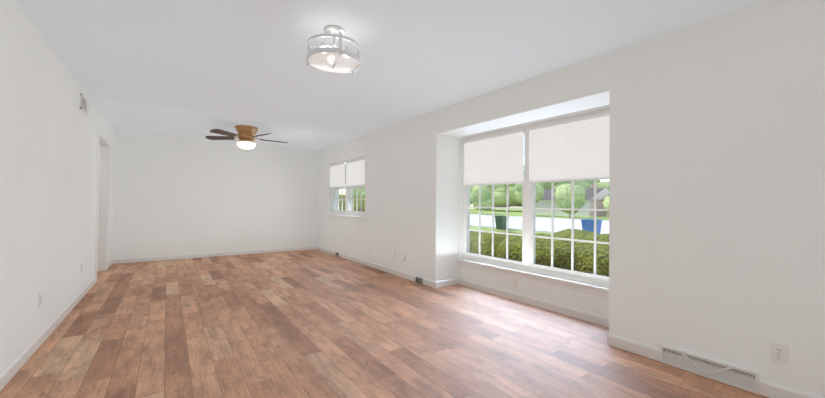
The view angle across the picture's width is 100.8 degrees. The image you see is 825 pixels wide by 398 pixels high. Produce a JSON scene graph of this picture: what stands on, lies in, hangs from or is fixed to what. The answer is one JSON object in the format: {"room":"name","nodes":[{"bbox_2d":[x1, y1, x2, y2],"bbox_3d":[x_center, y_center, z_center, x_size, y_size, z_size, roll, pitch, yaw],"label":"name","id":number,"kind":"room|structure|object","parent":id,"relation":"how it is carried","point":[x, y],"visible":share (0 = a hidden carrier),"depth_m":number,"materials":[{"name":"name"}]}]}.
{"room":"empty living room","nodes":[
{"label":"empty living room","id":0,"kind":"room"},
{"bbox_2d":[0,249,769,397],"bbox_3d":[-1.846,1.220,3.278,6.235,0.100,10.970,1,-1,-36],"label":"floor","id":1,"kind":"structure","parent":0,"point":[313,323],"depth_m":2.78,"materials":[{"name":"brown wood"}]},
{"bbox_2d":[16,0,763,149],"bbox_3d":[-1.822,-1.299,3.308,6.235,0.100,10.970,1,-1,-36],"label":"ceiling","id":2,"kind":"structure","parent":0,"point":[199,69],"depth_m":2.88,"materials":[{"name":"paint"}]},
{"bbox_2d":[206,125,287,150],"bbox_3d":[-2.799,-1.022,5.885,1.264,0.412,1.321,1,-1,-36],"label":"ceiling fan","id":3,"kind":"object","parent":2,"relation":"hanging from","point":[246,136],"visible":1,"depth_m":5.74,"materials":[{"name":"brown wood"}]},
{"bbox_2d":[306,25,359,74],"bbox_3d":[-0.577,-1.100,2.514,0.386,0.294,0.395,1,-1,-36],"label":"semi-flush ceiling light","id":4,"kind":"object","parent":2,"relation":"attached to","point":[323,57],"visible":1,"depth_m":2.46,"materials":[{"name":"white glass"}]},
{"bbox_2d":[0,0,824,397],"bbox_3d":[-1.834,-0.039,3.293,6.235,2.420,10.970,1,-1,-36],"label":"wall","id":5,"kind":"structure","parent":0,"point":[718,188],"depth_m":2.61,"materials":[{"name":"paint"}]},
{"bbox_2d":[38,292,41,308],"bbox_3d":[-2.941,0.803,2.698,0.008,0.114,0.070,1,-1,-36],"label":"electrical outlet","id":6,"kind":"object","parent":5,"relation":"attached to","point":[39,300],"visible":0.98,"depth_m":2.69,"materials":[{"name":"white plastic"}]},
{"bbox_2d":[0,276,95,390],"bbox_3d":[-2.078,1.102,1.491,0.014,0.090,8.035,1,-1,-36],"label":"baseboard","id":7,"kind":"structure","parent":5,"relation":"attached to","point":[12,368],"depth_m":2.65,"materials":[{"name":"white paint"}]},
{"bbox_2d":[80,93,87,114],"bbox_3d":[-3.795,-1.091,3.941,0.012,0.170,0.360,1,-1,-36],"label":"air vent","id":8,"kind":"object","parent":5,"relation":"in","point":[83,104],"visible":1,"depth_m":3.92,"materials":[{"name":"white"}]},
{"bbox_2d":[95,130,109,281],"bbox_3d":[-4.789,0.102,5.160,0.182,2.125,1.080,1,-1,-36],"label":"trim","id":9,"kind":"structure","parent":5,"relation":"attached to","point":[102,207],"depth_m":5.54,"materials":[{"name":"white paint"}]},
{"bbox_2d":[107,259,111,268],"bbox_3d":[-5.238,1.125,5.901,0.014,0.090,0.655,1,-1,-36],"label":"baseboard","id":10,"kind":"structure","parent":5,"relation":"attached to","point":[109,263],"depth_m":5.86,"materials":[{"name":"white paint"}]},
{"bbox_2d":[112,245,315,263],"bbox_3d":[-3.892,1.154,7.259,3.785,0.090,0.014,1,-1,-36],"label":"baseboard","id":11,"kind":"structure","parent":5,"relation":"attached to","point":[168,257],"depth_m":7.01,"materials":[{"name":"white paint"}]},
{"bbox_2d":[326,156,365,220],"bbox_3d":[-1.355,-0.196,7.106,0.180,1.225,1.870,1,-1,-36],"label":"window","id":12,"kind":"structure","parent":5,"relation":"in","point":[351,179],"depth_m":7.05,"materials":[{"name":"white plastic"}]},
{"bbox_2d":[316,245,434,287],"bbox_3d":[-1.030,1.172,6.502,0.014,0.090,4.580,1,-1,-36],"label":"baseboard","id":13,"kind":"structure","parent":5,"relation":"attached to","point":[426,281],"depth_m":5.79,"materials":[{"name":"white paint"}]},
{"bbox_2d":[415,276,422,283],"bbox_3d":[0.091,1.163,4.906,0.022,0.075,0.160,1,-1,-36],"label":"air vent","id":14,"kind":"object","parent":5,"relation":"attached to","point":[418,279],"visible":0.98,"depth_m":4.90,"materials":[{"name":"grey metal"}]},
{"bbox_2d":[435,278,457,287],"bbox_3d":[0.485,1.166,4.761,0.420,0.090,0.014,1,-1,-36],"label":"baseboard","id":15,"kind":"structure","parent":5,"relation":"attached to","point":[445,282],"depth_m":4.74,"materials":[{"name":"white paint"}]},
{"bbox_2d":[513,277,517,287],"bbox_3d":[1.226,1.000,4.084,0.008,0.114,0.070,1,-1,-36],"label":"outlet","id":16,"kind":"object","parent":5,"relation":"attached to","point":[515,282],"visible":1,"depth_m":4.08,"materials":[{"name":"white plastic"}]},
{"bbox_2d":[458,278,608,326],"bbox_3d":[1.301,1.164,3.971,0.014,0.090,2.250,1,-1,-36],"label":"baseboard","id":17,"kind":"structure","parent":5,"relation":"attached to","point":[575,313],"depth_m":3.78,"materials":[{"name":"white paint"}]},
{"bbox_2d":[457,108,609,296],"bbox_3d":[1.366,0.028,4.023,0.180,1.795,2.240,1,-1,-36],"label":"bay window","id":18,"kind":"structure","parent":5,"relation":"in","point":[573,148],"depth_m":3.89,"materials":[{"name":"white plastic"}]},
{"bbox_2d":[661,345,758,393],"bbox_3d":[1.976,1.133,2.301,0.023,0.125,0.510,1,-1,-36],"label":"air vent","id":19,"kind":"object","parent":5,"relation":"in","point":[690,357],"visible":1,"depth_m":2.27,"materials":[{"name":"white metal"}]},
{"bbox_2d":[608,333,822,397],"bbox_3d":[2.471,1.147,1.617,0.014,0.090,2.940,1,-1,-36],"label":"baseboard","id":20,"kind":"structure","parent":5,"relation":"attached to","point":[770,389],"depth_m":2.28,"materials":[{"name":"white paint"}]},
{"bbox_2d":[771,342,787,364],"bbox_3d":[2.182,0.919,2.032,0.008,0.114,0.070,1,-1,-36],"label":"electrical outlet","id":21,"kind":"object","parent":5,"relation":"attached to","point":[779,353],"visible":1,"depth_m":2.03,"materials":[{"name":"white plastic"}]},
{"label":"outside","id":22,"kind":"structure","parent":0,"visible":0},
{"bbox_2d":[470,209,608,234],"bbox_3d":[60.562,3.401,55.698,156.295,0.200,180.000,1,-1,-36],"label":"ground","id":23,"kind":"structure","parent":22,"point":[500,212],"depth_m":60.45,"materials":[{"name":"green plant"}]},
{"bbox_2d":[339,194,364,211],"bbox_3d":[-1.597,1.166,12.079,1.585,2.763,7.944,1,-1,-36],"label":"hedge","id":24,"kind":"object","parent":23,"relation":"on","point":[354,207],"depth_m":11.83,"materials":[{"name":"green plant"}]},
{"bbox_2d":[354,188,364,195],"bbox_3d":[-6.038,0.550,24.399,4.622,3.469,17.274,1,-1,-36],"label":"tree","id":25,"kind":"object","parent":23,"relation":"on","point":[359,191],"depth_m":19.31,"materials":[{"name":"green plant"}]},
{"bbox_2d":[495,216,508,229],"bbox_3d":[7.069,1.880,26.967,0.866,1.116,0.808,1,-1,-36],"label":"bin","id":26,"kind":"object","parent":23,"relation":"on","point":[502,224],"depth_m":26.66,"materials":[{"name":"green plastic"}]},
{"bbox_2d":[470,229,608,276],"bbox_3d":[2.449,1.337,4.500,1.112,2.169,8.483,1,-1,-36],"label":"hedge","id":27,"kind":"object","parent":23,"relation":"on","point":[563,261],"depth_m":4.61,"materials":[{"name":"green plant"}]},
{"bbox_2d":[470,183,608,217],"bbox_3d":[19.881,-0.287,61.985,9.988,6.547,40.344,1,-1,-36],"label":"tree","id":28,"kind":"object","parent":23,"relation":"on","point":[560,199],"depth_m":54.12,"materials":[{"name":"green plant"}]},
{"bbox_2d":[470,214,608,233],"bbox_3d":[21.508,2.529,27.715,23.000,0.120,180.000,1,-1,-36],"label":"street","id":29,"kind":"structure","parent":23,"relation":"on","point":[539,224],"depth_m":35.29,"materials":[{"name":"concrete"}]},
{"bbox_2d":[470,169,608,206],"bbox_3d":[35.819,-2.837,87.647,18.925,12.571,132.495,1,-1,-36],"label":"tree","id":30,"kind":"object","parent":23,"relation":"on","point":[503,189],"depth_m":87.37,"materials":[{"name":"green plant"}]},
{"bbox_2d":[536,184,608,216],"bbox_3d":[31.021,0.167,68.070,10.800,6.000,14.300,1,-1,-36],"label":"house","id":31,"kind":"structure","parent":23,"relation":"on","point":[546,202],"depth_m":62.51,"materials":[{"name":"brick"}]},
{"bbox_2d":[581,219,602,233],"bbox_3d":[10.770,1.815,20.515,0.930,1.162,0.872,1,-1,-36],"label":"bin","id":32,"kind":"object","parent":23,"relation":"on","point":[590,224],"depth_m":20.28,"materials":[{"name":"blue plastic"}]}
]}

